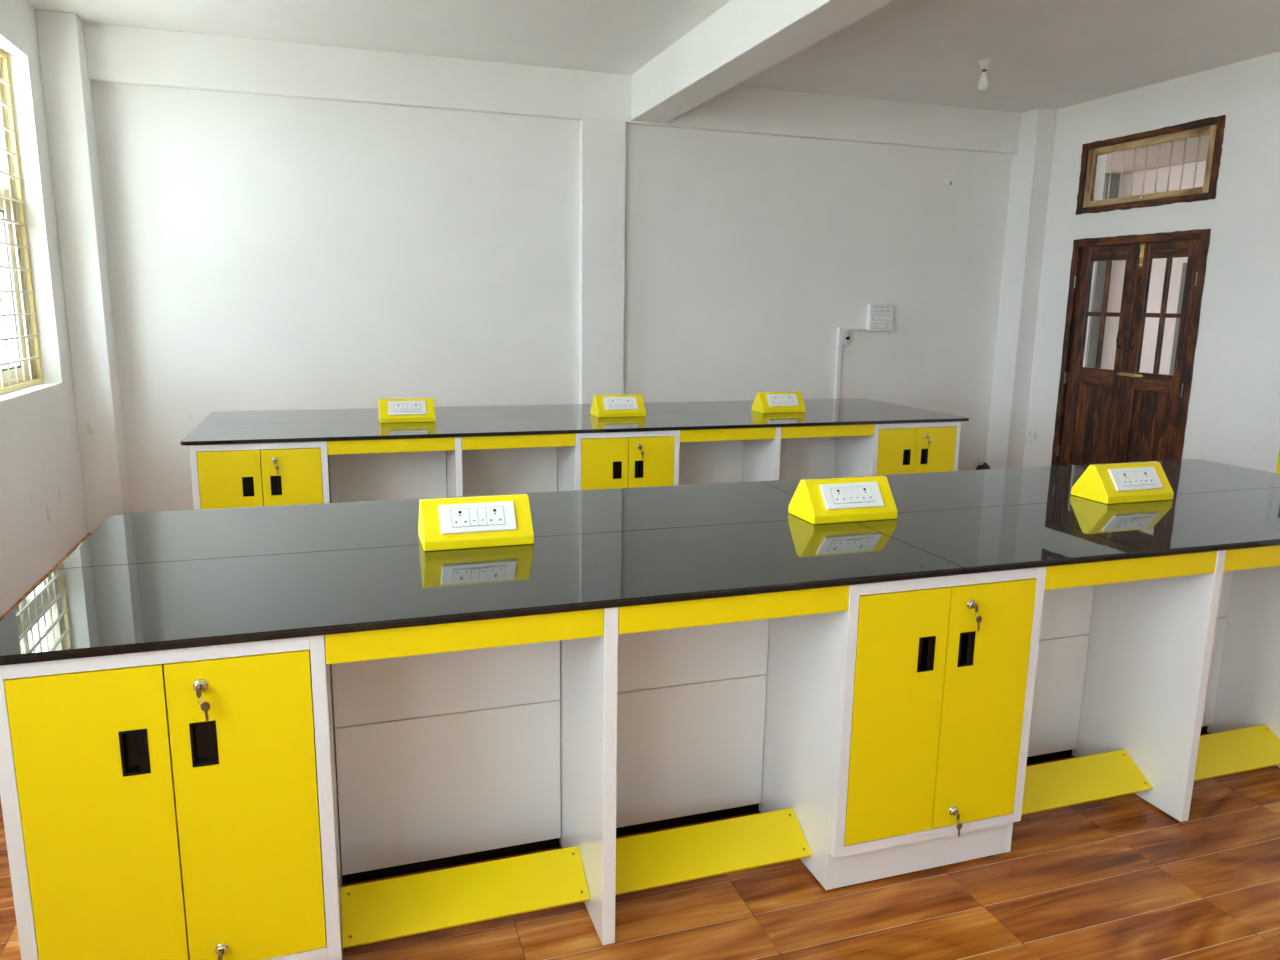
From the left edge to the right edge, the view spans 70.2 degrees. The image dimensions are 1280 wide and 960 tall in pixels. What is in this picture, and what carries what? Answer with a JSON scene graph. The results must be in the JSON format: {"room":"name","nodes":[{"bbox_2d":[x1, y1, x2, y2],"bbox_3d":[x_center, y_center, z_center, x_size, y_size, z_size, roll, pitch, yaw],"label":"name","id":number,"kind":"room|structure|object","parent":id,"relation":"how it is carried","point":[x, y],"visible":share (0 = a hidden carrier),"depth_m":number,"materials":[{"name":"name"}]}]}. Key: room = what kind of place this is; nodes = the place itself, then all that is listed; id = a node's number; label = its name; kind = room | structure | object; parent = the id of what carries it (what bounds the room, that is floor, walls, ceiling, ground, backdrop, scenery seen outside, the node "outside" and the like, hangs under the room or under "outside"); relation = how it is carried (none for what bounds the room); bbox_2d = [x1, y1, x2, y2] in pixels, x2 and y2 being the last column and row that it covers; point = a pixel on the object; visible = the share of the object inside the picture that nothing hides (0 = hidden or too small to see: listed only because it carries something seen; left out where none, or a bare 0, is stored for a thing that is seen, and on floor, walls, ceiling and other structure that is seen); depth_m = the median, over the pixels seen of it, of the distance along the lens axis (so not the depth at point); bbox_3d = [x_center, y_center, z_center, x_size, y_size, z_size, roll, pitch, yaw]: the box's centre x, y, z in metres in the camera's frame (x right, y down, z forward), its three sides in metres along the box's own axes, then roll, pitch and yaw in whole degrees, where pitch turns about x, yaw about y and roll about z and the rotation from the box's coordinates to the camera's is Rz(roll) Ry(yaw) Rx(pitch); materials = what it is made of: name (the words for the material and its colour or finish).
{"room":"science classroom","nodes":[
{"label":"science classroom","id":0,"kind":"room"},
{"bbox_2d":[0,0,88,616],"bbox_3d":[-2.237,-0.335,1.191,0.220,3.259,10.344,-3,11,-18],"label":"wall","id":1,"kind":"structure","parent":0,"point":[43,512],"depth_m":5.39,"materials":[{"name":"white paint"}]},
{"bbox_2d":[0,50,42,394],"bbox_3d":[-3.539,-1.420,4.867,0.109,1.905,1.269,-3,11,-18],"label":"window","id":2,"kind":"structure","parent":1,"relation":"in","point":[20,376],"depth_m":5.34,"materials":[{"name":"yellow metal"}]},
{"bbox_2d":[35,10,131,532],"bbox_3d":[-3.616,-1.272,5.957,0.217,3.259,0.255,-3,11,-18],"label":"column","id":3,"kind":"structure","parent":1,"relation":"attached to","point":[67,87],"depth_m":5.84,"materials":[{"name":"white paint"}]},
{"bbox_2d":[91,81,1012,512],"bbox_3d":[-0.175,-1.487,7.332,8.066,3.259,0.220,-3,11,-18],"label":"wall","id":4,"kind":"structure","parent":0,"point":[265,253],"depth_m":6.86,"materials":[{"name":"white paint"}]},
{"bbox_2d":[84,22,1020,154],"bbox_3d":[-0.095,-2.894,6.926,7.221,0.340,0.069,-3,11,-18],"label":"beam","id":5,"kind":"structure","parent":4,"relation":"attached to","point":[117,54],"depth_m":6.55,"materials":[{"name":"white paint"}]},
{"bbox_2d":[580,119,625,403],"bbox_3d":[-0.300,-1.285,7.174,0.344,2.919,0.069,-3,11,-18],"label":"pilaster","id":6,"kind":"object","parent":4,"relation":"attached to","point":[602,143],"depth_m":7.05,"materials":[{"name":"white paint"}]},
{"bbox_2d":[844,330,849,344],"bbox_3d":[1.786,-1.232,7.890,0.044,0.128,0.068,-3,11,-18],"label":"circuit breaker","id":7,"kind":"object","parent":4,"relation":"attached to","point":[846,332],"visible":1,"depth_m":7.87,"materials":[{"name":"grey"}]},
{"bbox_2d":[834,327,866,398],"bbox_3d":[1.835,-0.656,8.034,0.281,1.378,0.042,-3,11,-18],"label":"conduit","id":8,"kind":"object","parent":4,"relation":"attached to","point":[840,330],"visible":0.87,"depth_m":7.91,"materials":[{"name":"white plastic"}]},
{"bbox_2d":[866,304,893,330],"bbox_3d":[2.097,-1.420,7.957,0.236,0.232,0.070,-3,11,-18],"label":"switchboard","id":9,"kind":"object","parent":4,"relation":"attached to","point":[879,316],"visible":1,"depth_m":7.93,"materials":[{"name":"white plastic"}]},
{"bbox_2d":[872,323,877,327],"bbox_3d":[2.047,-1.343,7.929,0.057,0.044,0.005,-3,11,-18],"label":"socket","id":10,"kind":"object","parent":9,"relation":"attached to","point":[874,325],"depth_m":7.93,"materials":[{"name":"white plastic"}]},
{"bbox_2d":[879,307,884,311],"bbox_3d":[2.105,-1.486,7.920,0.057,0.044,0.005,-3,11,-18],"label":"socket","id":11,"kind":"object","parent":9,"relation":"attached to","point":[881,309],"depth_m":7.92,"materials":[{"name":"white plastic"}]},
{"bbox_2d":[884,323,889,327],"bbox_3d":[2.159,-1.349,7.965,0.057,0.044,0.005,-3,11,-18],"label":"socket","id":12,"kind":"object","parent":9,"relation":"attached to","point":[886,325],"depth_m":7.96,"materials":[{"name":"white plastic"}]},
{"bbox_2d":[885,307,890,311],"bbox_3d":[2.161,-1.489,7.939,0.057,0.044,0.005,-3,11,-18],"label":"socket","id":13,"kind":"object","parent":9,"relation":"attached to","point":[887,309],"depth_m":7.94,"materials":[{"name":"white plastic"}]},
{"bbox_2d":[946,177,954,187],"bbox_3d":[2.720,-2.598,7.952,0.091,0.094,0.038,-3,11,-18],"label":"outlet","id":14,"kind":"object","parent":4,"relation":"attached to","point":[950,182],"visible":1,"depth_m":7.95,"materials":[{"name":"white plastic"}]},
{"bbox_2d":[0,533,1279,959],"bbox_3d":[1.462,1.182,2.740,8.066,0.200,10.784,-3,11,-18],"label":"floor","id":15,"kind":"structure","parent":0,"point":[1114,878],"depth_m":2.41,"materials":[{"name":"brown wood"}]},
{"bbox_2d":[0,635,342,959],"bbox_3d":[-1.129,0.657,2.417,0.601,0.880,1.223,-3,11,-18],"label":"base cabinet","id":16,"kind":"object","parent":15,"relation":"on","point":[173,804],"visible":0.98,"depth_m":1.85,"materials":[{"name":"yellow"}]},
{"bbox_2d":[0,459,1279,665],"bbox_3d":[0.655,0.125,2.932,4.419,0.019,1.221,-3,11,-18],"label":"countertop","id":17,"kind":"structure","parent":16,"relation":"on","point":[164,580],"depth_m":2.47,"materials":[{"name":"black stone"}]},
{"bbox_2d":[418,494,533,550],"bbox_3d":[-0.462,0.109,2.552,0.300,0.124,0.170,-3,11,-18],"label":"box","id":18,"kind":"object","parent":17,"relation":"on","point":[494,520],"visible":1,"depth_m":2.49,"materials":[{"name":"yellow plastic"}]},
{"bbox_2d":[451,508,469,526],"bbox_3d":[-0.489,0.103,2.482,0.048,0.043,0.032,-3,11,-18],"label":"socket","id":19,"kind":"object","parent":18,"relation":"attached to","point":[460,517],"depth_m":2.48,"materials":[{"name":"white plastic"}]},
{"bbox_2d":[469,508,478,525],"bbox_3d":[-0.455,0.102,2.492,0.022,0.043,0.036,-3,11,-18],"label":"switch","id":20,"kind":"object","parent":18,"relation":"attached to","point":[473,512],"depth_m":2.49,"materials":[{"name":"white plastic"}]},
{"bbox_2d":[477,507,486,525],"bbox_3d":[-0.433,0.101,2.499,0.022,0.043,0.036,-3,11,-18],"label":"switch","id":21,"kind":"object","parent":18,"relation":"attached to","point":[481,511],"depth_m":2.50,"materials":[{"name":"white plastic"}]},
{"bbox_2d":[486,507,504,524],"bbox_3d":[-0.399,0.099,2.511,0.048,0.043,0.032,-3,11,-18],"label":"socket","id":22,"kind":"object","parent":18,"relation":"attached to","point":[494,515],"depth_m":2.51,"materials":[{"name":"white plastic"}]},
{"bbox_2d":[788,475,896,523],"bbox_3d":[0.651,0.054,2.918,0.300,0.124,0.170,-3,11,-18],"label":"box","id":23,"kind":"object","parent":17,"relation":"on","point":[863,498],"visible":1,"depth_m":2.86,"materials":[{"name":"yellow plastic"}]},
{"bbox_2d":[831,488,847,503],"bbox_3d":[0.624,0.049,2.847,0.048,0.043,0.032,-3,11,-18],"label":"socket","id":24,"kind":"object","parent":23,"relation":"attached to","point":[838,495],"depth_m":2.85,"materials":[{"name":"white plastic"}]},
{"bbox_2d":[844,487,854,502],"bbox_3d":[0.658,0.048,2.857,0.022,0.043,0.036,-3,11,-18],"label":"switch","id":25,"kind":"object","parent":23,"relation":"attached to","point":[849,492],"depth_m":2.86,"materials":[{"name":"white plastic"}]},
{"bbox_2d":[851,487,861,502],"bbox_3d":[0.680,0.046,2.864,0.022,0.043,0.036,-3,11,-18],"label":"switch","id":26,"kind":"object","parent":23,"relation":"attached to","point":[856,492],"depth_m":2.86,"materials":[{"name":"white plastic"}]},
{"bbox_2d":[857,486,874,501],"bbox_3d":[0.714,0.044,2.877,0.048,0.043,0.032,-3,11,-18],"label":"socket","id":27,"kind":"object","parent":23,"relation":"attached to","point":[864,493],"depth_m":2.88,"materials":[{"name":"white plastic"}]},
{"bbox_2d":[1071,461,1173,503],"bbox_3d":[1.739,0.002,3.275,0.300,0.124,0.170,-3,11,-18],"label":"box","id":28,"kind":"object","parent":17,"relation":"on","point":[1114,483],"visible":1,"depth_m":3.22,"materials":[{"name":"yellow plastic"}]},
{"bbox_2d":[1118,472,1133,485],"bbox_3d":[1.712,-0.004,3.204,0.048,0.043,0.032,-3,11,-18],"label":"socket","id":29,"kind":"object","parent":28,"relation":"attached to","point":[1124,478],"depth_m":3.20,"materials":[{"name":"white plastic"}]},
{"bbox_2d":[1129,471,1139,484],"bbox_3d":[1.746,-0.005,3.214,0.022,0.043,0.036,-3,11,-18],"label":"switch","id":30,"kind":"object","parent":28,"relation":"attached to","point":[1134,476],"depth_m":3.21,"materials":[{"name":"white plastic"}]},
{"bbox_2d":[1134,471,1144,484],"bbox_3d":[1.768,-0.007,3.221,0.022,0.043,0.036,-3,11,-18],"label":"switch","id":31,"kind":"object","parent":28,"relation":"attached to","point":[1139,476],"depth_m":3.22,"materials":[{"name":"white plastic"}]},
{"bbox_2d":[1139,471,1154,484],"bbox_3d":[1.802,-0.009,3.234,0.048,0.043,0.032,-3,11,-18],"label":"socket","id":32,"kind":"object","parent":28,"relation":"attached to","point":[1145,477],"depth_m":3.23,"materials":[{"name":"white plastic"}]},
{"bbox_2d":[189,441,330,509],"bbox_3d":[-2.017,0.148,4.995,0.612,0.880,1.223,-3,11,-18],"label":"base cabinet","id":33,"kind":"object","parent":15,"relation":"on","point":[287,473],"visible":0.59,"depth_m":4.40,"materials":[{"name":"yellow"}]},
{"bbox_2d":[327,433,575,502],"bbox_3d":[-1.133,0.102,5.300,1.257,0.880,1.195,-3,11,-18],"label":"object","id":34,"kind":"object","parent":15,"relation":"on","point":[383,469],"visible":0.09,"depth_m":5.01,"materials":[{"name":"white laminate"}]},
{"bbox_2d":[325,585,848,948],"bbox_3d":[-0.259,0.612,2.718,1.241,0.880,1.195,-3,11,-18],"label":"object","id":35,"kind":"object","parent":15,"relation":"on","point":[457,743],"visible":0.9,"depth_m":2.46,"materials":[{"name":"white laminate"}]},
{"bbox_2d":[557,430,679,490],"bbox_3d":[-0.250,0.062,5.575,0.593,0.880,1.223,-3,11,-18],"label":"base cabinet","id":36,"kind":"object","parent":15,"relation":"on","point":[608,460],"visible":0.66,"depth_m":4.98,"materials":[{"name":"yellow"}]},
{"bbox_2d":[679,424,874,484],"bbox_3d":[0.619,0.017,5.875,1.244,0.880,1.195,-3,11,-18],"label":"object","id":37,"kind":"object","parent":15,"relation":"on","point":[706,456],"visible":0.15,"depth_m":5.58,"materials":[{"name":"white laminate"}]},
{"bbox_2d":[835,421,960,476],"bbox_3d":[1.505,-0.024,6.151,0.611,0.880,1.223,-3,11,-18],"label":"base cabinet","id":38,"kind":"object","parent":15,"relation":"on","point":[897,448],"visible":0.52,"depth_m":5.57,"materials":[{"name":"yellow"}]},
{"bbox_2d":[180,398,968,445],"bbox_3d":[-0.246,-0.384,5.509,4.416,0.019,1.228,-3,11,-18],"label":"countertop","id":39,"kind":"structure","parent":38,"relation":"on","point":[271,426],"depth_m":5.22,"materials":[{"name":"black stone"}]},
{"bbox_2d":[378,398,435,422],"bbox_3d":[-1.307,-0.394,5.101,0.300,0.124,0.170,-3,11,-18],"label":"box","id":40,"kind":"object","parent":39,"relation":"on","point":[404,410],"visible":1,"depth_m":5.04,"materials":[{"name":"yellow plastic"}]},
{"bbox_2d":[394,403,402,411],"bbox_3d":[-1.334,-0.400,5.030,0.048,0.043,0.032,-3,11,-18],"label":"socket","id":41,"kind":"object","parent":40,"relation":"attached to","point":[398,407],"depth_m":5.03,"materials":[{"name":"white plastic"}]},
{"bbox_2d":[403,403,407,411],"bbox_3d":[-1.300,-0.401,5.040,0.022,0.043,0.036,-3,11,-18],"label":"switch","id":42,"kind":"object","parent":40,"relation":"attached to","point":[405,405],"depth_m":5.04,"materials":[{"name":"white plastic"}]},
{"bbox_2d":[407,403,411,411],"bbox_3d":[-1.278,-0.402,5.047,0.022,0.043,0.036,-3,11,-18],"label":"switch","id":43,"kind":"object","parent":40,"relation":"attached to","point":[409,405],"depth_m":5.05,"materials":[{"name":"white plastic"}]},
{"bbox_2d":[411,403,420,411],"bbox_3d":[-1.244,-0.404,5.060,0.048,0.043,0.032,-3,11,-18],"label":"socket","id":44,"kind":"object","parent":40,"relation":"attached to","point":[415,407],"depth_m":5.06,"materials":[{"name":"white plastic"}]},
{"bbox_2d":[590,394,645,417],"bbox_3d":[-0.132,-0.452,5.486,0.300,0.124,0.170,-3,11,-18],"label":"box","id":45,"kind":"object","parent":39,"relation":"on","point":[630,405],"visible":1,"depth_m":5.43,"materials":[{"name":"yellow plastic"}]},
{"bbox_2d":[609,399,617,406],"bbox_3d":[-0.159,-0.457,5.416,0.048,0.043,0.032,-3,11,-18],"label":"socket","id":46,"kind":"object","parent":45,"relation":"attached to","point":[612,402],"depth_m":5.42,"materials":[{"name":"white plastic"}]},
{"bbox_2d":[624,399,632,406],"bbox_3d":[-0.069,-0.462,5.445,0.048,0.043,0.032,-3,11,-18],"label":"socket","id":47,"kind":"object","parent":45,"relation":"attached to","point":[627,402],"depth_m":5.44,"materials":[{"name":"white plastic"}]},
{"bbox_2d":[752,391,805,412],"bbox_3d":[0.888,-0.501,5.821,0.300,0.124,0.170,-3,11,-18],"label":"box","id":48,"kind":"object","parent":39,"relation":"on","point":[764,402],"visible":1,"depth_m":5.76,"materials":[{"name":"yellow plastic"}]},
{"bbox_2d":[772,396,779,402],"bbox_3d":[0.861,-0.507,5.750,0.048,0.043,0.032,-3,11,-18],"label":"socket","id":49,"kind":"object","parent":48,"relation":"attached to","point":[775,399],"depth_m":5.75,"materials":[{"name":"white plastic"}]},
{"bbox_2d":[785,396,793,402],"bbox_3d":[0.951,-0.511,5.780,0.048,0.043,0.032,-3,11,-18],"label":"socket","id":50,"kind":"object","parent":48,"relation":"attached to","point":[788,399],"depth_m":5.78,"materials":[{"name":"white plastic"}]},
{"bbox_2d":[759,567,1046,889],"bbox_3d":[0.623,0.572,2.993,0.606,0.880,1.223,-3,11,-18],"label":"base cabinet","id":51,"kind":"object","parent":15,"relation":"on","point":[898,721],"visible":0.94,"depth_m":2.45,"materials":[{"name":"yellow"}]},
{"bbox_2d":[976,462,989,469],"bbox_3d":[3.220,-0.089,8.544,0.148,0.152,0.110,-3,11,-18],"label":"scrap","id":52,"kind":"object","parent":15,"relation":"on","point":[984,466],"visible":0.36,"depth_m":8.52,"materials":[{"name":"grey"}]},
{"bbox_2d":[1021,545,1279,821],"bbox_3d":[1.501,0.526,3.295,1.252,0.880,1.195,-3,11,-18],"label":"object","id":53,"kind":"object","parent":15,"relation":"on","point":[1129,658],"visible":0.59,"depth_m":2.93,"materials":[{"name":"white laminate"}]},
{"bbox_2d":[1207,566,1279,766],"bbox_3d":[2.388,0.486,3.572,0.604,0.880,1.223,-3,11,-18],"label":"base cabinet","id":54,"kind":"object","parent":15,"relation":"on","point":[1248,691],"visible":0.04,"depth_m":3.25,"materials":[{"name":"white"}]},
{"bbox_2d":[1271,417,1279,473],"bbox_3d":[4.324,-0.178,5.324,0.450,1.575,0.916,-3,11,-18],"label":"cupboard","id":55,"kind":"object","parent":15,"relation":"on","point":[1276,460],"visible":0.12,"depth_m":5.68,"materials":[{"name":"white laminate"}]},
{"bbox_2d":[26,0,1279,112],"bbox_3d":[1.511,-2.189,2.091,8.066,0.150,10.784,-3,11,-18],"label":"ceiling","id":56,"kind":"structure","parent":0,"point":[1045,54],"depth_m":5.81,"materials":[{"name":"white paint"}]},
{"bbox_2d":[631,0,894,122],"bbox_3d":[1.678,-1.957,2.156,0.277,0.327,10.275,-3,11,-18],"label":"beam","id":57,"kind":"structure","parent":56,"relation":"attached to","point":[742,39],"depth_m":5.27,"materials":[{"name":"white paint"}]},
{"bbox_2d":[978,59,990,90],"bbox_3d":[2.392,-2.816,6.335,0.080,0.198,0.080,-3,11,-18],"label":"bulb","id":58,"kind":"object","parent":56,"relation":"attached to","point":[984,63],"visible":1,"depth_m":6.32,"materials":[{"name":"white"}]},
{"bbox_2d":[1022,51,1279,471],"bbox_3d":[5.210,-0.697,3.635,0.220,3.259,10.344,-3,11,-18],"label":"wall","id":59,"kind":"structure","parent":0,"point":[1233,416],"depth_m":6.51,"materials":[{"name":"white paint"}]},
{"bbox_2d":[986,108,1055,468],"bbox_3d":[3.434,-1.612,8.255,0.188,3.259,0.286,-3,11,-18],"label":"pillar","id":60,"kind":"structure","parent":59,"relation":"attached to","point":[1031,166],"depth_m":8.15,"materials":[{"name":"white paint"}]},
{"bbox_2d":[1051,229,1210,465],"bbox_3d":[3.901,-0.866,7.332,0.144,2.155,1.293,-3,11,-18],"label":"door","id":61,"kind":"structure","parent":59,"relation":"in","point":[1124,413],"depth_m":7.26,"materials":[{"name":"brown wood"}]},
{"bbox_2d":[1075,115,1225,214],"bbox_3d":[3.938,-2.399,7.044,0.114,0.574,1.303,-3,11,-18],"label":"window","id":62,"kind":"structure","parent":59,"relation":"in","point":[1214,127],"depth_m":6.96,"materials":[{"name":"brown wood"}]},
{"label":"outside","id":63,"kind":"structure","parent":0,"visible":0},
{"bbox_2d":[0,342,17,368],"bbox_3d":[-1.286,4.843,2.564,240.000,0.200,240.000,-3,11,-18],"label":"ground","id":64,"kind":"structure","parent":63,"point":[9,344],"depth_m":82.48,"materials":[{"name":"white"}]},
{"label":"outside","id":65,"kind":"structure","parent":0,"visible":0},
{"bbox_2d":[1105,135,1209,173],"bbox_3d":[5.616,-2.698,6.146,2.300,0.150,15.900,-3,11,-18],"label":"ceiling","id":66,"kind":"structure","parent":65,"point":[1192,143],"depth_m":8.86,"materials":[{"name":"paint"}]},
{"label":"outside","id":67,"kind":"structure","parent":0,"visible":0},
{"bbox_3d":[5.570,0.469,6.755,2.300,0.199,15.900,-3,11,-18],"label":"floor","id":68,"kind":"structure","parent":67,"visible":0},
{"bbox_2d":[1085,173,1119,367],"bbox_3d":[5.110,-1.926,10.562,0.180,3.050,0.540,-3,11,-18],"label":"pillar","id":69,"kind":"structure","parent":68,"relation":"on","point":[1100,267],"depth_m":10.26,"materials":[{"name":"grey paint"}]},
{"bbox_2d":[1169,263,1186,374],"bbox_3d":[5.614,-1.136,9.143,0.180,2.050,0.510,-3,11,-18],"label":"pillar","id":70,"kind":"structure","parent":68,"relation":"on","point":[1179,307],"depth_m":9.24,"materials":[{"name":"grey paint"}]},
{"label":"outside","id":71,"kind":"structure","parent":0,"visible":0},
{"bbox_2d":[1100,160,1205,374],"bbox_3d":[6.590,-1.175,6.775,0.200,3.050,15.900,-3,11,-18],"label":"wall","id":72,"kind":"structure","parent":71,"point":[1157,276],"depth_m":9.70,"materials":[{"name":"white paint"}]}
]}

